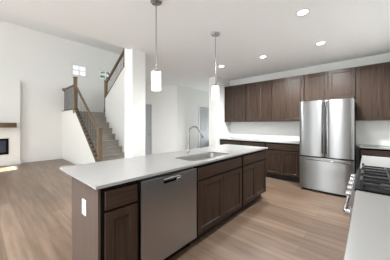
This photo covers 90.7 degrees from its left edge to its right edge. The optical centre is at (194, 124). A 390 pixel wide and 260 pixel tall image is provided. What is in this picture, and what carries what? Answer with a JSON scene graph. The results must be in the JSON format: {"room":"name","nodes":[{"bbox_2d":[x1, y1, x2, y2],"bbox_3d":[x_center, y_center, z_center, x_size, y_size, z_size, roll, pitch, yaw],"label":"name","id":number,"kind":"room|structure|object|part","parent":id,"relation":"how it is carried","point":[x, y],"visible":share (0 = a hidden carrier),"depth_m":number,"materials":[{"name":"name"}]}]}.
{"room":"kitchen","nodes":[
{"label":"kitchen","id":0,"kind":"room"},
{"bbox_2d":[0,79,19,162],"bbox_3d":[-6.519,-0.065,5.942,0.160,2.790,1.650,0,0,42],"label":"wall","id":1,"kind":"structure","parent":0,"point":[9,89],"depth_m":6.33,"materials":[{"name":"paint"}]},
{"bbox_2d":[0,138,8,154],"bbox_3d":[-6.491,0.713,5.951,0.170,0.515,1.040,0,0,42],"label":"fireplace insert","id":2,"kind":"object","parent":1,"relation":"in","point":[4,143],"visible":1,"depth_m":6.23,"materials":[{"name":"black metal"}]},
{"bbox_3d":[-6.453,0.713,5.917,0.008,0.391,0.916,0,0,42],"label":"glass","id":3,"kind":"part","parent":2,"relation":"part of","materials":[{"name":"grey glass"}]},
{"bbox_2d":[0,123,16,127],"bbox_3d":[-6.378,0.020,5.836,0.190,0.150,1.420,0,0,42],"label":"mantel shelf","id":4,"kind":"object","parent":1,"relation":"attached to","point":[2,125],"visible":1,"depth_m":6.14,"materials":[{"name":"brown wood"}]},
{"bbox_2d":[0,9,122,53],"bbox_3d":[-3.023,-3.450,5.797,5.760,0.120,10.000,0,0,42],"label":"ceiling","id":5,"kind":"structure","parent":0,"point":[5,16],"depth_m":7.02,"materials":[{"name":"paint"}]},
{"bbox_2d":[0,20,123,159],"bbox_3d":[-5.138,-1.030,7.692,0.120,4.720,10.000,0,0,42],"label":"wall","id":6,"kind":"structure","parent":0,"point":[42,62],"depth_m":7.17,"materials":[{"name":"paint"}]},
{"bbox_2d":[0,156,61,165],"bbox_3d":[-6.713,1.275,5.714,0.174,0.110,4.750,0,0,42],"label":"baseboard","id":7,"kind":"structure","parent":6,"relation":"attached to","point":[54,157],"depth_m":6.79,"materials":[{"name":"white paint"}]},
{"bbox_2d":[72,63,86,76],"bbox_3d":[-4.826,-2.240,8.017,0.112,0.460,0.560,0,0,42],"label":"window","id":8,"kind":"structure","parent":6,"relation":"in","point":[79,66],"depth_m":8.02,"materials":[{"name":"white paint"}]},
{"bbox_2d":[99,69,111,80],"bbox_3d":[-4.105,-2.240,8.821,0.112,0.460,0.560,0,0,42],"label":"window","id":9,"kind":"structure","parent":6,"relation":"in","point":[105,71],"depth_m":8.76,"materials":[{"name":"white paint"}]},
{"bbox_2d":[62,110,94,163],"bbox_3d":[-3.901,0.410,6.450,3.380,1.840,0.100,0,0,42],"label":"wall","id":10,"kind":"structure","parent":0,"point":[75,146],"depth_m":6.58,"materials":[{"name":"paint"}]},
{"bbox_2d":[62,156,82,164],"bbox_3d":[-3.933,1.275,6.402,3.364,0.110,0.014,0,0,42],"label":"baseboard","id":11,"kind":"structure","parent":10,"relation":"attached to","point":[63,157],"depth_m":6.75,"materials":[{"name":"white paint"}]},
{"bbox_2d":[62,76,102,161],"bbox_3d":[-3.865,-0.155,6.407,3.491,2.970,0.130,0,0,42],"label":"stair railing","id":12,"kind":"object","parent":10,"relation":"on","point":[75,91],"visible":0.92,"depth_m":6.06,"materials":[{"name":"brown wood"}]},
{"bbox_3d":[-4.124,-1.015,6.636,0.122,1.250,0.122,0,0,42],"label":"newel post","id":13,"kind":"part","parent":12,"relation":"part of","materials":[{"name":"brown wood"}]},
{"bbox_3d":[-3.372,0.270,5.969,1.929,1.653,0.125,0,0,42],"label":"rail","id":14,"kind":"part","parent":12,"relation":"part of","materials":[{"name":"brown wood"}]},
{"bbox_3d":[-3.364,-0.550,5.955,1.984,1.593,0.060,0,0,42],"label":"handrail","id":15,"kind":"part","parent":12,"relation":"part of","materials":[{"name":"brown wood"}]},
{"bbox_3d":[-2.612,0.713,5.281,0.122,1.235,0.122,0,0,42],"label":"newel post","id":16,"kind":"part","parent":12,"relation":"part of","materials":[{"name":"brown wood"}]},
{"bbox_2d":[79,111,104,116],"bbox_3d":[-3.969,-0.320,7.921,1.316,0.300,2.000,0,0,42],"label":"floor","id":17,"kind":"structure","parent":0,"point":[94,114],"depth_m":7.21,"materials":[{"name":"beige carpet"}]},
{"bbox_2d":[105,67,124,152],"bbox_3d":[-2.681,-0.280,6.726,1.870,3.220,0.100,0,0,42],"label":"wall","id":18,"kind":"structure","parent":0,"point":[115,99],"depth_m":6.66,"materials":[{"name":"paint"}]},
{"bbox_2d":[104,48,124,111],"bbox_3d":[-2.859,-1.510,6.886,1.612,2.080,0.123,0,0,42],"label":"stair railing","id":19,"kind":"object","parent":18,"relation":"on","point":[106,92],"visible":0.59,"depth_m":7.00,"materials":[{"name":"brown wood"}]},
{"bbox_3d":[-3.414,-1.080,7.383,0.122,1.220,0.122,0,0,42],"label":"newel post","id":20,"kind":"part","parent":19,"relation":"part of","materials":[{"name":"brown wood"}]},
{"bbox_3d":[-2.856,-1.452,6.883,1.427,0.931,0.123,0,0,42],"label":"rail","id":21,"kind":"part","parent":19,"relation":"part of","materials":[{"name":"brown wood"}]},
{"bbox_3d":[-2.856,-2.055,6.883,1.502,0.990,0.084,0,0,42],"label":"handrail","id":22,"kind":"part","parent":19,"relation":"part of","materials":[{"name":"brown wood"}]},
{"bbox_2d":[145,85,174,153],"bbox_3d":[-1.474,-0.040,6.920,1.627,2.740,0.100,0,0,0],"label":"wall","id":23,"kind":"structure","parent":0,"point":[164,99],"depth_m":6.87,"materials":[{"name":"paint"}]},
{"bbox_2d":[145,105,151,154],"bbox_3d":[-1.892,0.305,6.886,0.660,2.030,0.103,0,0,0],"label":"door","id":24,"kind":"structure","parent":23,"relation":"in","point":[148,108],"depth_m":6.90,"materials":[{"name":"grey paint"}]},
{"bbox_3d":[-1.892,0.290,6.899,0.470,1.720,0.009,0,0,0],"label":"panel","id":25,"kind":"part","parent":24,"relation":"part of","materials":[{"name":"grey paint"}]},
{"bbox_2d":[145,102,153,153],"bbox_3d":[-1.892,0.270,6.859,0.830,2.120,0.018,0,0,0],"label":"trim","id":26,"kind":"structure","parent":23,"relation":"attached to","point":[152,103],"depth_m":6.85,"materials":[{"name":"white paint"}]},
{"bbox_2d":[175,85,176,150],"bbox_3d":[-0.680,-0.040,6.869,0.080,2.740,0.012,0,0,0],"label":"trim","id":27,"kind":"structure","parent":23,"relation":"attached to","point":[175,85],"depth_m":6.86,"materials":[{"name":"white paint"}]},
{"bbox_2d":[0,159,349,259],"bbox_3d":[-1.565,1.390,4.457,9.820,0.120,10.050,0,0,42],"label":"floor","id":28,"kind":"structure","parent":0,"point":[288,221],"depth_m":2.61,"materials":[{"name":"brown wood"}]},
{"bbox_2d":[72,177,99,259],"bbox_3d":[-0.881,0.884,1.532,0.573,0.892,0.016,0,0,42],"label":"island end panel","id":29,"kind":"object","parent":28,"relation":"on","point":[85,229],"visible":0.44,"depth_m":1.49,"materials":[{"name":"brown wood"}]},
{"bbox_2d":[82,198,85,215],"bbox_3d":[-0.867,0.645,1.502,0.076,0.118,0.010,0,0,42],"label":"wall outlet","id":30,"kind":"object","parent":29,"relation":"attached to","point":[83,200],"visible":1,"depth_m":1.49,"materials":[{"name":"white plastic"}]},
{"bbox_2d":[82,117,124,160],"bbox_3d":[-3.102,0.530,6.419,1.980,1.600,0.916,0,0,42],"label":"staircase","id":31,"kind":"structure","parent":28,"relation":"on","point":[111,150],"depth_m":6.40,"materials":[{"name":"beige carpet"}]},
{"bbox_2d":[100,180,138,259],"bbox_3d":[-0.766,0.884,1.645,0.594,0.892,0.304,0,0,42],"label":"base cabinet","id":32,"kind":"object","parent":28,"relation":"on","point":[119,204],"visible":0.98,"depth_m":1.44,"materials":[{"name":"brown wood"}]},
{"bbox_3d":[-0.552,0.919,1.454,0.021,0.578,0.252,0,0,42],"label":"door","id":33,"kind":"part","parent":32,"relation":"part of","materials":[{"name":"brown wood"}]},
{"bbox_3d":[-0.552,0.542,1.454,0.021,0.135,0.252,0,0,42],"label":"drawer","id":34,"kind":"part","parent":32,"relation":"part of","materials":[{"name":"brown wood"}]},
{"bbox_2d":[125,48,144,157],"bbox_3d":[-1.173,-1.030,3.763,0.290,4.720,0.280,0,0,42],"label":"wall pier","id":35,"kind":"object","parent":28,"relation":"on","point":[134,59],"visible":0.64,"depth_m":3.66,"materials":[{"name":"paint"}]},
{"bbox_2d":[139,167,196,259],"bbox_3d":[-0.425,0.886,2.008,0.596,0.888,0.680,0,0,42],"label":"dishwasher","id":36,"kind":"object","parent":28,"relation":"on","point":[167,201],"visible":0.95,"depth_m":1.77,"materials":[{"name":"grey metal"}]},
{"bbox_3d":[-0.214,0.501,1.812,0.018,0.018,0.210,0,0,42],"label":"handle","id":37,"kind":"part","parent":36,"relation":"part of","materials":[{"name":"silver metal"}]},
{"bbox_2d":[190,155,241,243],"bbox_3d":[0.139,0.884,2.655,0.594,0.892,1.016,0,0,42],"label":"base cabinet","id":38,"kind":"object","parent":28,"relation":"on","point":[219,183],"visible":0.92,"depth_m":2.38,"materials":[{"name":"brown wood"}]},
{"bbox_3d":[0.189,0.919,2.280,0.021,0.578,0.488,0,0,42],"label":"door","id":39,"kind":"part","parent":38,"relation":"part of","materials":[{"name":"brown wood"}]},
{"bbox_3d":[0.353,0.542,2.464,0.021,0.135,0.980,0,0,42],"label":"drawer","id":40,"kind":"part","parent":38,"relation":"part of","materials":[{"name":"brown wood"}]},
{"bbox_3d":[0.517,0.919,2.647,0.021,0.578,0.488,0,0,42],"label":"door","id":41,"kind":"part","parent":38,"relation":"part of","materials":[{"name":"brown wood"}]},
{"bbox_2d":[220,139,241,144],"bbox_3d":[1.198,0.884,5.722,0.723,0.892,0.594,0,0,42],"label":"base cabinet","id":42,"kind":"object","parent":28,"relation":"on","point":[222,141],"visible":0.05,"depth_m":5.49,"materials":[{"name":"brown wood"}]},
{"bbox_2d":[237,149,265,211],"bbox_3d":[0.779,0.884,3.369,0.594,0.892,0.893,0,0,42],"label":"base cabinet","id":43,"kind":"object","parent":28,"relation":"on","point":[253,166],"visible":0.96,"depth_m":3.13,"materials":[{"name":"brown wood"}]},
{"bbox_2d":[60,144,267,189],"bbox_3d":[0.005,0.427,2.695,0.881,0.022,2.989,0,0,42],"label":"countertop","id":44,"kind":"structure","parent":43,"relation":"on","point":[103,174],"depth_m":1.95,"materials":[{"name":"white stone"}]},
{"bbox_2d":[187,126,203,153],"bbox_3d":[0.010,0.218,2.767,0.243,0.397,0.109,0,0,6],"label":"faucet","id":45,"kind":"object","parent":44,"relation":"on","point":[200,132],"visible":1,"depth_m":2.73,"materials":[{"name":"silver metal"}]},
{"bbox_3d":[-0.014,0.173,2.735,0.178,0.307,0.024,0,0,8],"label":"spout","id":46,"kind":"part","parent":45,"relation":"part of","materials":[{"name":"silver metal"}]},
{"bbox_2d":[179,153,223,160],"bbox_3d":[0.114,0.537,2.570,0.410,0.197,0.830,0,0,42],"label":"sink","id":47,"kind":"object","parent":44,"relation":"in","point":[208,155],"visible":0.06,"depth_m":2.81,"materials":[{"name":"silver metal"}]},
{"bbox_3d":[0.849,0.919,3.017,0.021,0.578,0.427,0,0,42],"label":"door","id":48,"kind":"part","parent":43,"relation":"part of","materials":[{"name":"brown wood"}]},
{"bbox_3d":[0.992,0.542,3.177,0.021,0.135,0.857,0,0,42],"label":"drawer","id":49,"kind":"part","parent":43,"relation":"part of","materials":[{"name":"brown wood"}]},
{"bbox_3d":[1.136,0.919,3.337,0.021,0.578,0.427,0,0,42],"label":"door","id":50,"kind":"part","parent":43,"relation":"part of","materials":[{"name":"brown wood"}]},
{"bbox_2d":[242,141,266,176],"bbox_3d":[1.711,0.884,5.263,0.646,0.892,0.594,0,0,42],"label":"base cabinet","id":51,"kind":"object","parent":28,"relation":"on","point":[246,143],"visible":0.07,"depth_m":5.03,"materials":[{"name":"brown wood"}]},
{"bbox_3d":[1.520,0.542,5.049,0.620,0.135,0.021,0,0,42],"label":"drawer","id":52,"kind":"part","parent":51,"relation":"part of","materials":[{"name":"brown wood"}]},
{"bbox_2d":[265,142,299,182],"bbox_3d":[2.251,0.884,4.779,0.796,0.892,0.594,0,0,42],"label":"base cabinet","id":53,"kind":"object","parent":28,"relation":"on","point":[282,159],"visible":0.94,"depth_m":4.54,"materials":[{"name":"brown wood"}]},
{"bbox_2d":[219,137,299,143],"bbox_3d":[1.747,0.427,5.219,2.214,0.022,0.615,0,0,42],"label":"countertop","id":54,"kind":"structure","parent":53,"relation":"on","point":[230,138],"depth_m":5.01,"materials":[{"name":"white stone"}]},
{"bbox_3d":[1.916,0.919,4.694,0.384,0.578,0.021,0,0,42],"label":"door","id":55,"kind":"part","parent":53,"relation":"part of","materials":[{"name":"brown wood"}]},
{"bbox_3d":[2.060,0.542,4.565,0.770,0.135,0.021,0,0,42],"label":"drawer","id":56,"kind":"part","parent":53,"relation":"part of","materials":[{"name":"brown wood"}]},
{"bbox_3d":[2.204,0.919,4.436,0.384,0.578,0.021,0,0,42],"label":"door","id":57,"kind":"part","parent":53,"relation":"part of","materials":[{"name":"brown wood"}]},
{"bbox_2d":[300,97,355,196],"bbox_3d":[2.769,0.422,4.008,0.875,1.815,0.994,0,0,42],"label":"refrigerator","id":58,"kind":"object","parent":28,"relation":"on","point":[327,127],"visible":0.94,"depth_m":3.64,"materials":[{"name":"grey metal"}]},
{"bbox_3d":[2.343,0.079,3.865,0.432,1.097,0.087,0,0,42],"label":"door","id":59,"kind":"part","parent":58,"relation":"part of","materials":[{"name":"silver metal"}]},
{"bbox_3d":[2.440,0.065,3.686,0.020,0.989,0.065,0,0,42],"label":"handle","id":60,"kind":"part","parent":58,"relation":"part of","materials":[{"name":"grey metal"}]},
{"bbox_3d":[2.485,0.065,3.646,0.020,0.989,0.065,0,0,42],"label":"handle","id":61,"kind":"part","parent":58,"relation":"part of","materials":[{"name":"grey metal"}]},
{"bbox_3d":[2.460,0.690,3.663,0.780,0.035,0.068,0,0,42],"label":"handle","id":62,"kind":"part","parent":58,"relation":"part of","materials":[{"name":"silver metal"}]},
{"bbox_3d":[2.507,0.969,3.716,0.875,0.632,0.089,0,0,42],"label":"freezer drawer","id":63,"kind":"part","parent":58,"relation":"part of","materials":[{"name":"silver metal"}]},
{"bbox_3d":[2.673,0.079,3.568,0.432,1.097,0.087,0,0,42],"label":"door","id":64,"kind":"part","parent":58,"relation":"part of","materials":[{"name":"silver metal"}]},
{"bbox_2d":[343,163,389,220],"bbox_3d":[1.498,0.841,1.319,0.728,0.978,0.770,0,0,42],"label":"gas range","id":65,"kind":"object","parent":28,"relation":"on","point":[371,180],"visible":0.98,"depth_m":1.33,"materials":[{"name":"silver metal"}]},
{"bbox_2d":[343,190,352,220],"bbox_3d":[1.254,0.855,1.537,0.072,0.630,0.762,0,0,42],"label":"oven","id":66,"kind":"object","parent":65,"relation":"in","point":[345,209],"depth_m":1.33,"materials":[{"name":"silver metal"}]},
{"bbox_3d":[1.052,0.472,1.322,0.036,0.042,0.042,0,0,42],"label":"knob","id":67,"kind":"part","parent":65,"relation":"part of","materials":[{"name":"silver metal"}]},
{"bbox_3d":[1.267,0.477,1.526,0.040,0.106,0.770,0,0,42],"label":"control panel","id":68,"kind":"part","parent":65,"relation":"part of","materials":[{"name":"silver metal"}]},
{"bbox_2d":[355,168,389,195],"bbox_3d":[1.523,0.420,1.296,0.662,0.024,0.770,0,0,42],"label":"cooktop","id":69,"kind":"object","parent":65,"relation":"in","point":[371,189],"depth_m":1.25,"materials":[{"name":"black metal"}]},
{"bbox_2d":[360,148,389,163],"bbox_3d":[3.567,0.884,3.600,0.728,0.892,0.594,0,0,42],"label":"base cabinet","id":70,"kind":"object","parent":28,"relation":"on","point":[363,151],"visible":0.1,"depth_m":3.49,"materials":[{"name":"brown wood"}]},
{"bbox_2d":[358,144,389,149],"bbox_3d":[3.554,0.427,3.599,0.750,0.022,0.615,0,0,42],"label":"countertop","id":71,"kind":"structure","parent":70,"relation":"on","point":[360,145],"depth_m":3.64,"materials":[{"name":"white stone"}]},
{"bbox_3d":[3.376,0.542,3.386,0.702,0.135,0.021,0,0,42],"label":"drawer","id":72,"kind":"part","parent":70,"relation":"part of","materials":[{"name":"brown wood"}]},
{"bbox_3d":[0.859,0.884,0.514,0.643,0.892,1.272,0,0,42],"label":"base cabinet","id":73,"kind":"object","parent":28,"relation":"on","visible":0},
{"bbox_2d":[344,190,389,259],"bbox_3d":[0.842,0.427,0.516,0.675,0.022,1.292,0,0,42],"label":"countertop","id":74,"kind":"structure","parent":73,"relation":"on","point":[368,238],"depth_m":0.77,"materials":[{"name":"white stone"}]},
{"bbox_3d":[2.154,0.884,1.959,0.643,0.892,1.048,0,0,42],"label":"base cabinet","id":75,"kind":"object","parent":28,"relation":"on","visible":0},
{"bbox_2d":[360,155,389,169],"bbox_3d":[2.150,0.427,1.976,0.675,0.022,1.068,0,0,42],"label":"countertop","id":76,"kind":"structure","parent":75,"relation":"on","point":[367,160],"depth_m":2.16,"materials":[{"name":"white stone"}]},
{"bbox_2d":[177,85,208,150],"bbox_3d":[0.137,-0.040,7.840,0.100,2.740,2.540,0,0,42],"label":"wall","id":77,"kind":"structure","parent":0,"point":[188,99],"depth_m":7.33,"materials":[{"name":"paint"}]},
{"bbox_2d":[198,105,208,147],"bbox_3d":[0.445,0.270,8.095,0.018,2.120,0.890,0,0,42],"label":"trim","id":78,"kind":"structure","parent":77,"relation":"attached to","point":[199,106],"depth_m":7.79,"materials":[{"name":"white paint"}]},
{"bbox_2d":[200,107,208,147],"bbox_3d":[0.424,0.305,8.113,0.103,2.030,0.720,0,0,42],"label":"door","id":79,"kind":"structure","parent":77,"relation":"in","point":[204,112],"depth_m":8.11,"materials":[{"name":"grey paint"}]},
{"bbox_2d":[0,0,389,91],"bbox_3d":[-0.465,-1.540,3.438,6.720,0.260,9.900,0,0,42],"label":"ceiling","id":80,"kind":"structure","parent":0,"point":[248,30],"depth_m":2.89,"materials":[{"name":"paint"}]},
{"bbox_2d":[150,0,161,90],"bbox_3d":[-0.442,-0.899,2.189,0.132,1.022,0.132,0,0,42],"label":"pendant lamp","id":81,"kind":"object","parent":80,"relation":"hanging from","point":[155,74],"visible":1,"depth_m":2.16,"materials":[{"name":"white glass"}]},
{"bbox_3d":[-0.442,-0.491,2.189,0.106,0.207,0.106,0,0,42],"label":"lamp shade","id":82,"kind":"part","parent":81,"relation":"part of","materials":[{"name":"white glass"}]},
{"bbox_3d":[-0.442,-0.999,2.189,0.011,0.767,0.011,0,0,42],"label":"rod","id":83,"kind":"part","parent":81,"relation":"part of","materials":[{"name":"silver metal"}]},
{"bbox_2d":[211,32,219,99],"bbox_3d":[0.317,-0.899,2.986,0.132,1.022,0.132,0,0,42],"label":"pendant lamp","id":84,"kind":"object","parent":80,"relation":"hanging from","point":[215,88],"visible":1,"depth_m":2.96,"materials":[{"name":"white glass"}]},
{"bbox_3d":[0.317,-0.999,2.986,0.011,0.767,0.011,0,0,42],"label":"rod","id":85,"kind":"part","parent":84,"relation":"part of","materials":[{"name":"silver metal"}]},
{"bbox_3d":[0.317,-0.491,2.986,0.106,0.207,0.106,0,0,42],"label":"lamp shade","id":86,"kind":"part","parent":84,"relation":"part of","materials":[{"name":"white glass"}]},
{"bbox_2d":[295,8,310,16],"bbox_3d":[1.351,-1.406,2.414,0.170,0.008,0.170,0,0,42],"label":"recessed light","id":87,"kind":"object","parent":80,"relation":"in","point":[302,12],"visible":1,"depth_m":2.41,"materials":[{"name":"white"}]},
{"bbox_2d":[315,41,325,44],"bbox_3d":[2.172,-1.406,3.330,0.170,0.008,0.170,0,0,42],"label":"recessed light","id":88,"kind":"object","parent":80,"relation":"in","point":[319,42],"visible":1,"depth_m":3.33,"materials":[{"name":"white paint"}]},
{"bbox_2d":[209,76,229,145],"bbox_3d":[1.387,-0.040,6.680,0.270,2.740,2.600,0,0,42],"label":"wall","id":89,"kind":"structure","parent":0,"point":[218,128],"depth_m":5.76,"materials":[{"name":"paint"}]},
{"bbox_2d":[230,53,389,170],"bbox_3d":[2.650,-0.040,4.890,4.020,2.740,0.100,0,0,42],"label":"wall","id":90,"kind":"structure","parent":0,"point":[374,132],"depth_m":4.84,"materials":[{"name":"paint"}]},
{"bbox_2d":[225,84,245,121],"bbox_3d":[1.282,-0.621,5.821,0.716,1.078,0.334,0,0,42],"label":"upper cabinet","id":91,"kind":"object","parent":90,"relation":"attached to","point":[235,96],"visible":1,"depth_m":5.68,"materials":[{"name":"brown wood"}]},
{"bbox_3d":[1.048,-0.617,5.821,0.346,1.062,0.021,0,0,42],"label":"door","id":92,"kind":"part","parent":91,"relation":"part of","materials":[{"name":"brown wood"}]},
{"bbox_3d":[1.308,-0.617,5.588,0.346,1.062,0.021,0,0,42],"label":"door","id":93,"kind":"part","parent":91,"relation":"part of","materials":[{"name":"brown wood"}]},
{"bbox_2d":[246,80,273,121],"bbox_3d":[1.818,-0.621,5.341,0.716,1.078,0.334,0,0,42],"label":"upper cabinet","id":94,"kind":"object","parent":90,"relation":"attached to","point":[258,94],"visible":1,"depth_m":5.21,"materials":[{"name":"brown wood"}]},
{"bbox_3d":[1.584,-0.617,5.341,0.346,1.062,0.021,0,0,42],"label":"door","id":95,"kind":"part","parent":94,"relation":"part of","materials":[{"name":"brown wood"}]},
{"bbox_3d":[1.844,-0.617,5.108,0.346,1.062,0.021,0,0,42],"label":"door","id":96,"kind":"part","parent":94,"relation":"part of","materials":[{"name":"brown wood"}]},
{"bbox_2d":[272,75,304,120],"bbox_3d":[2.369,-0.621,4.848,0.754,1.078,0.334,0,0,42],"label":"upper cabinet","id":97,"kind":"object","parent":90,"relation":"attached to","point":[287,93],"visible":0.85,"depth_m":4.71,"materials":[{"name":"brown wood"}]},
{"bbox_3d":[2.127,-0.617,4.854,0.366,1.062,0.021,0,0,42],"label":"door","id":98,"kind":"part","parent":97,"relation":"part of","materials":[{"name":"brown wood"}]},
{"bbox_3d":[2.402,-0.617,4.608,0.366,1.062,0.021,0,0,42],"label":"door","id":99,"kind":"part","parent":97,"relation":"part of","materials":[{"name":"brown wood"}]},
{"bbox_2d":[305,67,355,100],"bbox_3d":[2.993,-0.850,4.288,0.914,0.620,0.334,0,0,42],"label":"upper cabinet","id":100,"kind":"object","parent":90,"relation":"attached to","point":[341,83],"visible":0.91,"depth_m":4.13,"materials":[{"name":"brown wood"}]},
{"bbox_3d":[2.721,-0.846,4.321,0.446,0.604,0.021,0,0,42],"label":"door","id":101,"kind":"part","parent":100,"relation":"part of","materials":[{"name":"brown wood"}]},
{"bbox_3d":[3.055,-0.846,4.022,0.446,0.604,0.021,0,0,42],"label":"door","id":102,"kind":"part","parent":100,"relation":"part of","materials":[{"name":"brown wood"}]},
{"bbox_2d":[356,62,389,120],"bbox_3d":[3.628,-0.621,3.719,0.784,1.078,0.334,0,0,42],"label":"upper cabinet","id":103,"kind":"object","parent":90,"relation":"attached to","point":[373,80],"visible":1,"depth_m":3.69,"materials":[{"name":"brown wood"}]},
{"bbox_3d":[3.667,-0.617,3.475,0.380,1.062,0.021,0,0,42],"label":"door","id":104,"kind":"part","parent":103,"relation":"part of","materials":[{"name":"brown wood"}]},
{"label":"outside","id":105,"kind":"structure","parent":0,"visible":0},
{"bbox_2d":[100,71,109,79],"bbox_3d":[-6.062,-1.457,13.021,2.740,5.574,2.304,0,0,42],"label":"conifer tree","id":106,"kind":"object","parent":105,"point":[101,72],"visible":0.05,"depth_m":12.77,"materials":[{"name":"green plant"}]}
]}

